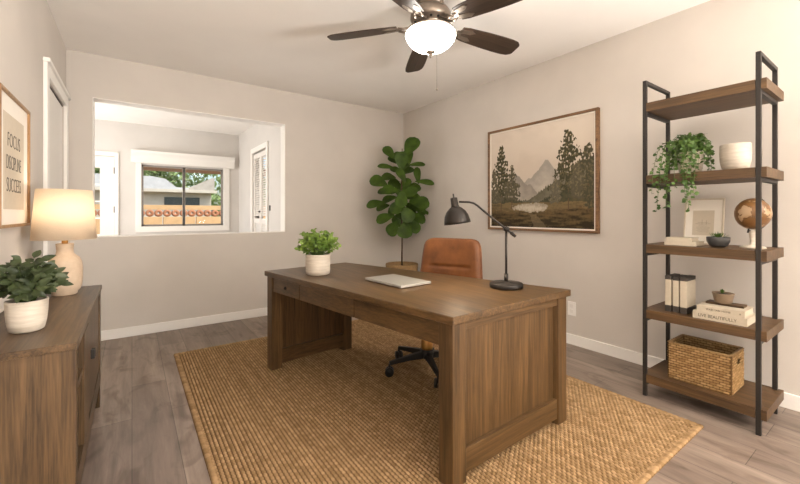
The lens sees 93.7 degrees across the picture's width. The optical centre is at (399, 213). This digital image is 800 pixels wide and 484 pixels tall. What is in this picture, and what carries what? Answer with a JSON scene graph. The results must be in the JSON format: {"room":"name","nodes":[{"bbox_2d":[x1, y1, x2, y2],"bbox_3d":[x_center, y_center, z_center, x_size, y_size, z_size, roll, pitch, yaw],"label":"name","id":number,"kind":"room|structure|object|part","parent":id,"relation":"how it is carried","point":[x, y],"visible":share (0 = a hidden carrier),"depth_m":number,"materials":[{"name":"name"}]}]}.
{"room":"office","nodes":[
{"label":"office","id":0,"kind":"room"},
{"bbox_2d":[0,0,65,312],"bbox_3d":[-0.639,-0.135,0.035,0.120,2.440,7.400,0,0,-36],"label":"wall","id":1,"kind":"structure","parent":0,"point":[29,32],"depth_m":2.00,"materials":[{"name":"paint"}]},
{"bbox_2d":[0,82,30,228],"bbox_3d":[-1.700,-0.225,1.649,0.028,0.564,0.520,0,0,-36],"label":"print","id":2,"kind":"object","parent":1,"relation":"attached to","point":[15,118],"visible":1,"depth_m":1.65,"materials":[{"name":"white paper"}]},
{"bbox_2d":[3,110,23,209],"bbox_3d":[-1.694,-0.220,1.647,0.001,0.400,0.350,0,0,-36],"label":"poster","id":3,"kind":"object","parent":2,"relation":"attached to","point":[13,127],"depth_m":1.63,"materials":[{"name":"paper"}]},
{"bbox_2d":[50,86,62,254],"bbox_3d":[-2.461,0.108,2.647,0.034,1.934,0.770,0,0,-36],"label":"door","id":4,"kind":"structure","parent":1,"relation":"in","point":[56,106],"depth_m":2.71,"materials":[{"name":"paint"}]},
{"bbox_3d":[-2.592,0.114,2.826,0.030,1.923,0.327,0,0,-36],"label":"panel","id":5,"kind":"part","parent":4,"relation":"part of","materials":[{"name":"paint"}]},
{"bbox_2d":[43,57,70,261],"bbox_3d":[-2.430,0.065,2.673,0.034,2.040,0.965,0,0,-36],"label":"trim","id":6,"kind":"structure","parent":1,"relation":"attached to","point":[51,76],"depth_m":2.35,"materials":[{"name":"white paint"}]},
{"bbox_2d":[95,119,238,234],"bbox_3d":[-4.239,-0.135,5.519,3.720,2.440,0.150,0,0,-36],"label":"wall","id":7,"kind":"structure","parent":0,"point":[110,136],"depth_m":5.72,"materials":[{"name":"paint"}]},
{"bbox_2d":[95,155,114,235],"bbox_3d":[-4.511,0.119,5.261,0.811,1.911,0.054,0,0,-36],"label":"door","id":8,"kind":"structure","parent":7,"relation":"in","point":[106,164],"depth_m":5.43,"materials":[{"name":"paint"}]},
{"bbox_2d":[95,151,118,234],"bbox_3d":[-4.499,0.092,5.229,0.920,1.985,0.020,0,0,-36],"label":"trim","id":9,"kind":"structure","parent":7,"relation":"attached to","point":[102,153],"depth_m":5.47,"materials":[{"name":"white paint"}]},
{"bbox_2d":[131,149,234,231],"bbox_3d":[-3.421,-0.338,5.990,1.430,1.225,0.195,0,0,-36],"label":"window","id":10,"kind":"structure","parent":7,"relation":"in","point":[138,157],"depth_m":5.95,"materials":[{"name":"white paint"}]},
{"bbox_3d":[-3.481,-0.280,6.049,1.140,0.940,0.030,0,0,-36],"label":"frame","id":11,"kind":"part","parent":10,"relation":"part of","materials":[{"name":"metal"}]},
{"bbox_2d":[144,167,265,175],"bbox_3d":[-3.887,-0.797,6.385,5.700,0.075,0.850,0,0,-36],"label":"eave","id":12,"kind":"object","parent":7,"relation":"attached to","point":[145,168],"depth_m":6.55},
{"bbox_2d":[66,49,402,330],"bbox_3d":[-2.065,-0.135,3.650,5.085,2.440,0.140,0,0,-36],"label":"wall","id":13,"kind":"structure","parent":0,"point":[333,149],"depth_m":3.83,"materials":[{"name":"paint"}]},
{"bbox_2d":[101,307,266,340],"bbox_3d":[-1.345,1.042,4.070,3.425,0.085,0.014,0,0,-36],"label":"baseboard","id":14,"kind":"structure","parent":13,"relation":"attached to","point":[212,319],"depth_m":3.53,"materials":[{"name":"white paint"}]},
{"bbox_2d":[93,97,284,236],"bbox_3d":[-1.976,-0.396,3.713,1.646,1.189,0.141,0,0,-36],"label":"trim","id":15,"kind":"structure","parent":13,"relation":"attached to","point":[99,100],"depth_m":3.71,"materials":[{"name":"white paint"}]},
{"bbox_2d":[239,124,280,231],"bbox_3d":[-1.707,-0.135,5.614,0.750,2.440,2.640,0,0,-36],"label":"wall","id":16,"kind":"structure","parent":0,"point":[254,136],"depth_m":5.51,"materials":[{"name":"paint"}]},
{"bbox_2d":[254,150,265,231],"bbox_3d":[-2.022,0.090,5.420,0.067,1.970,0.722,0,0,-36],"label":"door","id":17,"kind":"structure","parent":16,"relation":"in","point":[259,223],"depth_m":5.42,"materials":[{"name":"paint"}]},
{"bbox_2d":[251,141,268,231],"bbox_3d":[-2.035,0.050,5.410,0.020,2.070,0.870,0,0,-36],"label":"trim","id":18,"kind":"structure","parent":16,"relation":"attached to","point":[265,144],"depth_m":5.07,"materials":[{"name":"white paint"}]},
{"bbox_2d":[47,0,709,134],"bbox_3d":[-0.620,-1.415,1.757,5.235,0.120,10.480,0,0,-36],"label":"ceiling","id":19,"kind":"structure","parent":0,"point":[284,45],"depth_m":2.93,"materials":[{"name":"paint"}]},
{"bbox_2d":[327,0,521,90],"bbox_3d":[0.231,-1.044,2.389,1.287,0.621,1.286,0,0,-36],"label":"ceiling fan","id":20,"kind":"object","parent":19,"relation":"hanging from","point":[430,32],"visible":1,"depth_m":2.33,"materials":[{"name":"brown wood"}]},
{"bbox_3d":[-0.244,-1.182,2.459,0.460,0.007,0.156,-4,12,7],"label":"blade","id":21,"kind":"part","parent":20,"relation":"part of","materials":[{"name":"brown wood"}]},
{"bbox_3d":[-0.015,-1.182,2.011,0.156,0.007,0.460,15,11,27],"label":"blade","id":22,"kind":"part","parent":20,"relation":"part of","materials":[{"name":"brown wood"}]},
{"bbox_3d":[0.138,-1.182,2.842,0.156,0.007,0.460,-13,-2,-8],"label":"blade","id":23,"kind":"part","parent":20,"relation":"part of","materials":[{"name":"brown wood"}]},
{"bbox_3d":[0.196,-1.100,2.402,0.320,0.114,0.320,0,0,-36],"label":"lamp shade","id":24,"kind":"part","parent":20,"relation":"part of","materials":[{"name":"white glass"}]},
{"bbox_3d":[0.606,-1.182,2.572,0.460,0.007,0.156,4,-15,-23],"label":"blade","id":25,"kind":"part","parent":20,"relation":"part of","materials":[{"name":"brown wood"}]},
{"bbox_3d":[0.502,-1.182,2.080,0.156,0.007,0.460,18,-8,-43],"label":"blade","id":26,"kind":"part","parent":20,"relation":"part of","materials":[{"name":"brown wood"}]},
{"bbox_2d":[81,316,799,483],"bbox_3d":[-0.620,1.135,1.757,5.235,0.100,10.480,0,0,-36],"label":"floor","id":27,"kind":"structure","parent":0,"point":[143,431],"depth_m":1.96,"materials":[{"name":"grey wood"}]},
{"bbox_2d":[0,285,101,483],"bbox_3d":[-1.484,0.745,1.582,0.302,0.680,1.190,0,0,-36],"label":"sideboard","id":28,"kind":"object","parent":27,"relation":"on","point":[50,376],"visible":0.94,"depth_m":1.16,"materials":[{"name":"brown wood"}]},
{"bbox_2d":[0,250,73,333],"bbox_3d":[-1.295,0.268,1.306,0.243,0.273,0.228,0,0,-36],"label":"potted plant","id":29,"kind":"object","parent":28,"relation":"on","point":[27,283],"visible":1,"depth_m":1.27,"materials":[{"name":"green plant"}]},
{"bbox_3d":[-1.297,0.351,1.304,0.112,0.108,0.112,0,0,-36],"label":"pot","id":30,"kind":"part","parent":29,"relation":"part of","materials":[{"name":"white ceramic"}]},
{"bbox_3d":[-1.149,0.686,1.109,0.292,0.518,0.020,0,0,-36],"label":"panel","id":31,"kind":"part","parent":28,"relation":"part of","materials":[{"name":"brown wood"}]},
{"bbox_2d":[30,189,96,295],"bbox_3d":[-1.689,0.142,1.890,0.254,0.526,0.254,0,0,-36],"label":"table lamp","id":32,"kind":"object","parent":28,"relation":"on","point":[63,215],"visible":0.91,"depth_m":1.83,"materials":[{"name":"beige ceramic"}]},
{"bbox_3d":[-1.689,0.003,1.890,0.254,0.248,0.254,0,0,-36],"label":"lamp shade","id":33,"kind":"part","parent":32,"relation":"part of","materials":[{"name":"fabric"}]},
{"bbox_3d":[-1.058,0.686,1.208,0.030,0.518,0.034,0,0,-36],"label":"post","id":34,"kind":"part","parent":28,"relation":"part of","materials":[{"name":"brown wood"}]},
{"bbox_2d":[78,368,82,386],"bbox_3d":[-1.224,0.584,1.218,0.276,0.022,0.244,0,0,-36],"label":"handle","id":35,"kind":"object","parent":28,"relation":"attached to","point":[80,370],"depth_m":1.36,"materials":[{"name":"brown wood"}]},
{"bbox_3d":[-1.367,0.902,1.641,0.023,0.085,1.030,0,0,-36],"label":"rail","id":36,"kind":"part","parent":28,"relation":"part of","materials":[{"name":"brown wood"}]},
{"bbox_3d":[-1.478,0.652,1.795,0.018,0.411,0.644,0,0,-36],"label":"door","id":37,"kind":"part","parent":28,"relation":"part of","materials":[{"name":"brown wood"}]},
{"bbox_3d":[-1.382,0.630,1.687,0.015,0.040,0.012,0,0,-36],"label":"handle","id":38,"kind":"part","parent":28,"relation":"part of","materials":[{"name":"black metal"}]},
{"bbox_3d":[-1.716,1.015,2.108,0.048,0.140,0.050,0,0,-36],"label":"leg","id":39,"kind":"part","parent":28,"relation":"part of","materials":[{"name":"brown wood"}]},
{"bbox_3d":[-1.689,0.686,2.090,0.030,0.518,0.074,0,0,-36],"label":"post","id":40,"kind":"part","parent":28,"relation":"part of","materials":[{"name":"brown wood"}]},
{"bbox_2d":[366,137,433,270],"bbox_3d":[0.003,0.087,4.447,0.791,1.997,0.433,0,0,11],"label":"fiddle leaf fig","id":41,"kind":"object","parent":27,"relation":"on","point":[405,190],"visible":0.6,"depth_m":4.41,"materials":[{"name":"plant"}]},
{"bbox_2d":[386,261,417,270],"bbox_3d":[0.022,0.835,4.441,0.386,0.500,0.386,0,0,-36],"label":"basket","id":42,"kind":"object","parent":27,"relation":"on","point":[405,265],"depth_m":4.34,"materials":[{"name":"brown wicker"}]},
{"bbox_2d":[174,319,703,483],"bbox_3d":[-0.098,1.079,2.399,2.110,0.012,2.713,0,0,-36],"label":"jute rug","id":43,"kind":"object","parent":27,"relation":"on","point":[334,416],"visible":0.63,"depth_m":1.89,"materials":[{"name":"beige wicker"}]},
{"bbox_2d":[265,262,570,483],"bbox_3d":[-0.025,0.735,2.296,0.869,0.675,1.754,0,0,-44],"label":"executive desk","id":44,"kind":"object","parent":43,"relation":"on","point":[502,353],"visible":0.99,"depth_m":1.77,"materials":[{"name":"brown wood"}]},
{"bbox_3d":[-0.873,0.752,2.616,0.078,0.641,0.072,0,0,-42],"label":"leg","id":45,"kind":"part","parent":44,"relation":"part of","materials":[{"name":"brown wood"}]},
{"bbox_3d":[-0.739,0.484,2.446,0.016,0.094,0.348,0,0,-44],"label":"drawer","id":46,"kind":"part","parent":44,"relation":"part of","materials":[{"name":"brown wood"}]},
{"bbox_3d":[-0.660,0.737,2.809,0.502,0.571,0.027,0,0,-41],"label":"panel","id":47,"kind":"part","parent":44,"relation":"part of","materials":[{"name":"brown wood"}]},
{"bbox_3d":[-0.658,0.992,2.808,0.506,0.100,0.062,0,0,-41],"label":"rail","id":48,"kind":"part","parent":44,"relation":"part of","materials":[{"name":"brown wood"}]},
{"bbox_2d":[294,228,340,275],"bbox_3d":[-0.540,0.243,2.470,0.322,0.306,0.304,0,0,-36],"label":"potted plant","id":49,"kind":"object","parent":44,"relation":"on","point":[317,261],"visible":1,"depth_m":2.40,"materials":[{"name":"green plant"}]},
{"bbox_3d":[-0.539,0.330,2.466,0.160,0.133,0.160,0,0,-36],"label":"pot","id":50,"kind":"part","parent":49,"relation":"part of","materials":[{"name":"white ceramic"}]},
{"bbox_3d":[-0.421,0.484,2.122,0.017,0.094,0.545,0,0,-44],"label":"drawer","id":51,"kind":"part","parent":44,"relation":"part of","materials":[{"name":"brown wood"}]},
{"bbox_3d":[-0.442,0.752,2.996,0.085,0.641,0.074,0,0,-42],"label":"leg","id":52,"kind":"part","parent":44,"relation":"part of","materials":[{"name":"brown wood"}]},
{"bbox_3d":[-0.030,0.484,1.722,0.019,0.094,0.560,0,0,-44],"label":"drawer","id":53,"kind":"part","parent":44,"relation":"part of","materials":[{"name":"brown wood"}]},
{"bbox_2d":[365,274,430,287],"bbox_3d":[-0.017,0.389,2.182,0.220,0.017,0.340,0,0,-40],"label":"laptop","id":54,"kind":"object","parent":44,"relation":"on","point":[395,280],"visible":1,"depth_m":2.14,"materials":[{"name":"metal"}]},
{"bbox_3d":[0.210,0.752,1.502,0.086,0.641,0.072,0,0,-36],"label":"leg","id":55,"kind":"part","parent":44,"relation":"part of","materials":[{"name":"brown wood"}]},
{"bbox_2d":[444,194,522,290],"bbox_3d":[0.450,0.143,2.027,0.423,0.507,0.176,0,0,0],"label":"desk lamp","id":56,"kind":"object","parent":44,"relation":"on","point":[456,214],"visible":1,"depth_m":2.00,"materials":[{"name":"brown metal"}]},
{"bbox_2d":[450,194,458,206],"bbox_3d":[0.296,-0.071,2.026,0.047,0.078,0.045,0,0,-36],"label":"socket","id":57,"kind":"object","parent":56,"relation":"attached to","point":[454,201],"depth_m":2.01,"materials":[{"name":"brown metal"}]},
{"bbox_3d":[0.310,0.009,2.026,0.143,0.106,0.144,0,0,-36],"label":"lamp shade","id":58,"kind":"part","parent":56,"relation":"part of","materials":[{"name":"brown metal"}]},
{"bbox_3d":[0.474,0.028,2.026,0.311,0.199,0.018,0,0,0],"label":"arm","id":59,"kind":"part","parent":56,"relation":"part of","materials":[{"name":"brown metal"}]},
{"bbox_3d":[0.505,0.737,1.731,0.676,0.571,0.030,0,0,-37],"label":"panel","id":60,"kind":"part","parent":44,"relation":"part of","materials":[{"name":"brown wood"}]},
{"bbox_3d":[0.508,0.449,1.728,0.681,0.035,0.061,0,0,-37],"label":"rail","id":61,"kind":"part","parent":44,"relation":"part of","materials":[{"name":"brown wood"}]},
{"bbox_3d":[0.508,0.992,1.728,0.681,0.100,0.061,0,0,-37],"label":"rail","id":62,"kind":"part","parent":44,"relation":"part of","materials":[{"name":"brown wood"}]},
{"bbox_3d":[0.807,0.752,1.951,0.093,0.641,0.074,0,0,-36],"label":"leg","id":63,"kind":"part","parent":44,"relation":"part of","materials":[{"name":"brown wood"}]},
{"bbox_2d":[385,238,482,387],"bbox_3d":[0.213,0.630,2.662,0.570,0.884,0.681,0,0,35],"label":"office chair","id":64,"kind":"object","parent":43,"relation":"on","point":[448,256],"visible":0.47,"depth_m":2.78,"materials":[{"name":"brown leather"}]},
{"bbox_3d":[0.055,0.968,2.534,0.267,0.063,0.051,0,0,-21],"label":"leg","id":65,"kind":"part","parent":64,"relation":"part of","materials":[{"name":"black plastic"}]},
{"bbox_3d":[0.086,0.968,2.686,0.267,0.063,0.051,0,0,45],"label":"leg","id":66,"kind":"part","parent":64,"relation":"part of","materials":[{"name":"black plastic"}]},
{"bbox_3d":[0.211,0.968,2.446,0.051,0.063,0.267,0,0,-10],"label":"leg","id":67,"kind":"part","parent":64,"relation":"part of","materials":[{"name":"black plastic"}]},
{"bbox_3d":[0.327,0.968,2.601,0.267,0.063,0.051,0,0,-6],"label":"leg","id":68,"kind":"part","parent":64,"relation":"part of","materials":[{"name":"black plastic"}]},
{"bbox_3d":[0.383,0.397,2.852,0.493,0.417,0.115,0,0,29],"label":"backrest","id":69,"kind":"part","parent":64,"relation":"part of","materials":[{"name":"leather"}]},
{"bbox_2d":[643,51,783,435],"bbox_3d":[1.763,0.144,2.141,0.377,1.882,0.547,0,0,-36],"label":"etagere","id":70,"kind":"object","parent":27,"relation":"on","point":[756,400],"visible":0.94,"depth_m":2.03,"materials":[{"name":"brown wood"}]},
{"bbox_3d":[1.470,0.154,2.249,0.020,1.862,0.020,0,0,-36],"label":"post","id":71,"kind":"part","parent":70,"relation":"part of","materials":[{"name":"black metal"}]},
{"bbox_3d":[1.750,0.154,2.449,0.020,1.862,0.020,0,0,-36],"label":"post","id":72,"kind":"part","parent":70,"relation":"part of","materials":[{"name":"black metal"}]},
{"bbox_2d":[665,273,679,311],"bbox_3d":[1.629,0.466,2.240,0.145,0.208,0.031,0,0,-36],"label":"binder","id":73,"kind":"object","parent":70,"relation":"on","point":[668,278],"visible":0.55,"depth_m":2.20,"materials":[{"name":"beige cardboard"}]},
{"bbox_2d":[673,274,685,312],"bbox_3d":[1.652,0.467,2.211,0.141,0.206,0.031,0,0,-36],"label":"binder","id":74,"kind":"object","parent":70,"relation":"on","point":[676,279],"visible":0.56,"depth_m":2.17,"materials":[{"name":"beige cardboard"}]},
{"bbox_2d":[648,132,714,211],"bbox_3d":[1.646,-0.244,2.178,0.342,0.470,0.253,0,0,-36],"label":"trailing plant","id":75,"kind":"object","parent":70,"relation":"on","point":[687,155],"visible":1,"depth_m":2.14,"materials":[{"name":"green plant"}]},
{"bbox_3d":[1.703,-0.295,2.200,0.128,0.130,0.128,0,0,-36],"label":"pot","id":76,"kind":"part","parent":75,"relation":"part of","materials":[{"name":"white ceramic"}]},
{"bbox_2d":[664,240,703,245],"bbox_3d":[1.659,0.169,2.189,0.135,0.024,0.153,0,0,-36],"label":"book","id":77,"kind":"object","parent":70,"relation":"on","point":[680,243],"visible":0.86,"depth_m":2.14,"materials":[{"name":"white paper"}]},
{"bbox_2d":[666,236,698,241],"bbox_3d":[1.653,0.146,2.194,0.120,0.021,0.124,0,0,-36],"label":"book","id":78,"kind":"object","parent":77,"relation":"on","point":[674,238],"visible":0.98,"depth_m":2.17,"materials":[{"name":"white paper"}]},
{"bbox_2d":[680,275,695,314],"bbox_3d":[1.673,0.466,2.179,0.145,0.208,0.033,0,0,-36],"label":"binder","id":79,"kind":"object","parent":70,"relation":"on","point":[688,282],"visible":0.97,"depth_m":2.15,"materials":[{"name":"beige cardboard"}]},
{"bbox_2d":[683,198,724,244],"bbox_3d":[1.820,0.045,2.249,0.057,0.276,0.192,0,0,-36],"label":"frame","id":80,"kind":"object","parent":70,"relation":"on","point":[705,216],"visible":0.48,"depth_m":2.25,"materials":[{"name":"beige wood"}]},
{"bbox_2d":[667,334,743,395],"bbox_3d":[1.742,0.847,2.143,0.237,0.212,0.300,0,0,-36],"label":"wicker basket","id":81,"kind":"object","parent":70,"relation":"on","point":[716,366],"visible":1,"depth_m":2.08,"materials":[{"name":"brown wicker"}]},
{"bbox_2d":[646,77,783,119],"bbox_3d":[1.763,-0.636,2.141,0.377,0.050,0.547,0,0,-36],"label":"shelf","id":82,"kind":"object","parent":70,"relation":"attached to","point":[738,95],"depth_m":2.05,"materials":[{"name":"brown wood"}]},
{"bbox_2d":[646,166,783,185],"bbox_3d":[1.763,-0.205,2.141,0.377,0.050,0.547,0,0,-36],"label":"shelf","id":83,"kind":"object","parent":70,"relation":"attached to","point":[769,175],"depth_m":1.97,"materials":[{"name":"brown wood"}]},
{"bbox_2d":[646,242,783,261],"bbox_3d":[1.763,0.206,2.141,0.377,0.050,0.547,0,0,-36],"label":"shelf","id":84,"kind":"object","parent":70,"relation":"attached to","point":[758,254],"depth_m":1.98,"materials":[{"name":"brown wood"}]},
{"bbox_2d":[646,301,783,341],"bbox_3d":[1.763,0.595,2.141,0.377,0.050,0.547,0,0,-36],"label":"shelf","id":85,"kind":"object","parent":70,"relation":"attached to","point":[771,326],"depth_m":1.99,"materials":[{"name":"brown wood"}]},
{"bbox_2d":[646,360,783,421],"bbox_3d":[1.763,0.978,2.141,0.377,0.050,0.547,0,0,-36],"label":"shelf","id":86,"kind":"object","parent":70,"relation":"attached to","point":[743,401],"depth_m":2.00,"materials":[{"name":"brown wood"}]},
{"bbox_2d":[706,232,730,246],"bbox_3d":[1.742,0.137,2.052,0.104,0.088,0.104,0,0,-36],"label":"succulent bowl","id":87,"kind":"object","parent":70,"relation":"on","point":[716,240],"visible":0.96,"depth_m":2.02,"materials":[{"name":"ceramic"}]},
{"bbox_2d":[693,308,754,326],"bbox_3d":[1.755,0.550,2.032,0.181,0.040,0.225,0,0,-36],"label":"book","id":88,"kind":"object","parent":70,"relation":"on","point":[749,320],"visible":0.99,"depth_m":1.96,"materials":[{"name":"white paper"}]},
{"bbox_2d":[697,300,753,318],"bbox_3d":[1.760,0.513,2.031,0.176,0.034,0.198,0,0,-36],"label":"book","id":89,"kind":"object","parent":88,"relation":"on","point":[744,313],"visible":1,"depth_m":1.98,"materials":[{"name":"beige paper"}]},
{"bbox_2d":[706,299,746,308],"bbox_3d":[1.778,0.490,2.045,0.070,0.012,0.160,0,0,-36],"label":"wooden tray","id":90,"kind":"object","parent":89,"relation":"on","point":[736,305],"visible":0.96,"depth_m":2.01,"materials":[{"name":"brown wood"}]},
{"bbox_2d":[712,289,734,303],"bbox_3d":[1.764,0.446,2.047,0.096,0.076,0.096,0,0,-36],"label":"succulent bowl","id":91,"kind":"object","parent":90,"relation":"on","point":[722,297],"visible":1,"depth_m":2.02,"materials":[{"name":"beige ceramic"}]},
{"bbox_2d":[719,142,751,169],"bbox_3d":[1.827,-0.304,2.043,0.134,0.149,0.134,0,0,-36],"label":"ceramic vase","id":92,"kind":"object","parent":70,"relation":"on","point":[731,155],"visible":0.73,"depth_m":2.00,"materials":[{"name":"white ceramic"}]},
{"bbox_2d":[734,198,772,248],"bbox_3d":[1.869,0.039,1.987,0.151,0.284,0.150,0,0,-36],"label":"desk globe","id":93,"kind":"object","parent":70,"relation":"on","point":[744,212],"visible":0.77,"depth_m":1.96,"materials":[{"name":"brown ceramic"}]},
{"bbox_3d":[1.761,0.154,1.841,0.020,1.862,0.020,0,0,-36],"label":"post","id":94,"kind":"part","parent":70,"relation":"part of","materials":[{"name":"black metal"}]},
{"bbox_3d":[2.042,0.154,2.042,0.020,1.862,0.020,0,0,-36],"label":"post","id":95,"kind":"part","parent":70,"relation":"part of","materials":[{"name":"black metal"}]},
{"bbox_2d":[403,0,799,395],"bbox_3d":[2.260,-0.135,2.101,0.150,2.440,7.690,0,0,-36],"label":"wall","id":96,"kind":"structure","parent":0,"point":[711,44],"depth_m":2.72,"materials":[{"name":"paint"}]},
{"bbox_2d":[488,107,599,233],"bbox_3d":[1.231,-0.339,3.380,0.035,0.988,1.112,0,0,-36],"label":"landscape painting","id":97,"kind":"object","parent":96,"relation":"attached to","point":[544,175],"visible":1,"depth_m":3.28,"materials":[{"name":"brown wood"}]},
{"bbox_2d":[568,301,575,315],"bbox_3d":[1.431,0.787,3.124,0.007,0.115,0.070,0,0,-36],"label":"wall outlet","id":98,"kind":"object","parent":96,"relation":"attached to","point":[571,305],"visible":1,"depth_m":3.12,"materials":[{"name":"white paint"}]},
{"bbox_2d":[566,333,799,411],"bbox_3d":[2.194,1.042,2.051,0.014,0.085,7.386,0,0,-36],"label":"baseboard","id":99,"kind":"structure","parent":96,"relation":"attached to","point":[790,401],"depth_m":2.79,"materials":[{"name":"white paint"}]},
{"label":"outside","id":100,"kind":"structure","parent":0,"visible":0},
{"bbox_3d":[-4.072,1.295,14.297,38.000,0.180,52.000,0,0,-36],"label":"ground","id":101,"kind":"structure","parent":100,"visible":0},
{"bbox_2d":[95,173,216,223],"bbox_3d":[-11.695,-0.040,13.182,8.700,2.490,5.350,0,0,-36],"label":"house","id":102,"kind":"structure","parent":101,"relation":"on","point":[157,191],"depth_m":12.89,"materials":[{"name":"paint"}]},
{"bbox_2d":[95,168,220,216],"bbox_3d":[-14.578,-3.227,22.738,10.901,10.592,10.020,0,0,-33],"label":"tree","id":103,"kind":"object","parent":101,"relation":"on","point":[172,177],"visible":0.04,"depth_m":22.46,"materials":[{"name":"green plant"}]},
{"bbox_2d":[95,204,265,233],"bbox_3d":[-5.139,0.495,9.418,12.590,1.420,0.100,0,0,-36],"label":"fence","id":104,"kind":"object","parent":101,"relation":"on","point":[148,220],"visible":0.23,"depth_m":9.15,"materials":[{"name":"beige wood"}]},
{"bbox_3d":[-6.559,0.635,8.403,0.680,1.140,0.100,0,0,-36],"label":"fence panel","id":105,"kind":"part","parent":104,"relation":"part of","materials":[{"name":"beige wood"}]},
{"bbox_3d":[-5.989,0.635,8.810,0.680,1.140,0.100,0,0,-36],"label":"fence panel","id":106,"kind":"part","parent":104,"relation":"part of","materials":[{"name":"beige wood"}]},
{"bbox_3d":[-5.420,0.635,9.217,0.680,1.140,0.100,0,0,-36],"label":"fence panel","id":107,"kind":"part","parent":104,"relation":"part of","materials":[{"name":"beige wood"}]},
{"bbox_3d":[-4.850,0.635,9.624,0.680,1.140,0.100,0,0,-36],"label":"fence panel","id":108,"kind":"part","parent":104,"relation":"part of","materials":[{"name":"beige wood"}]}
]}

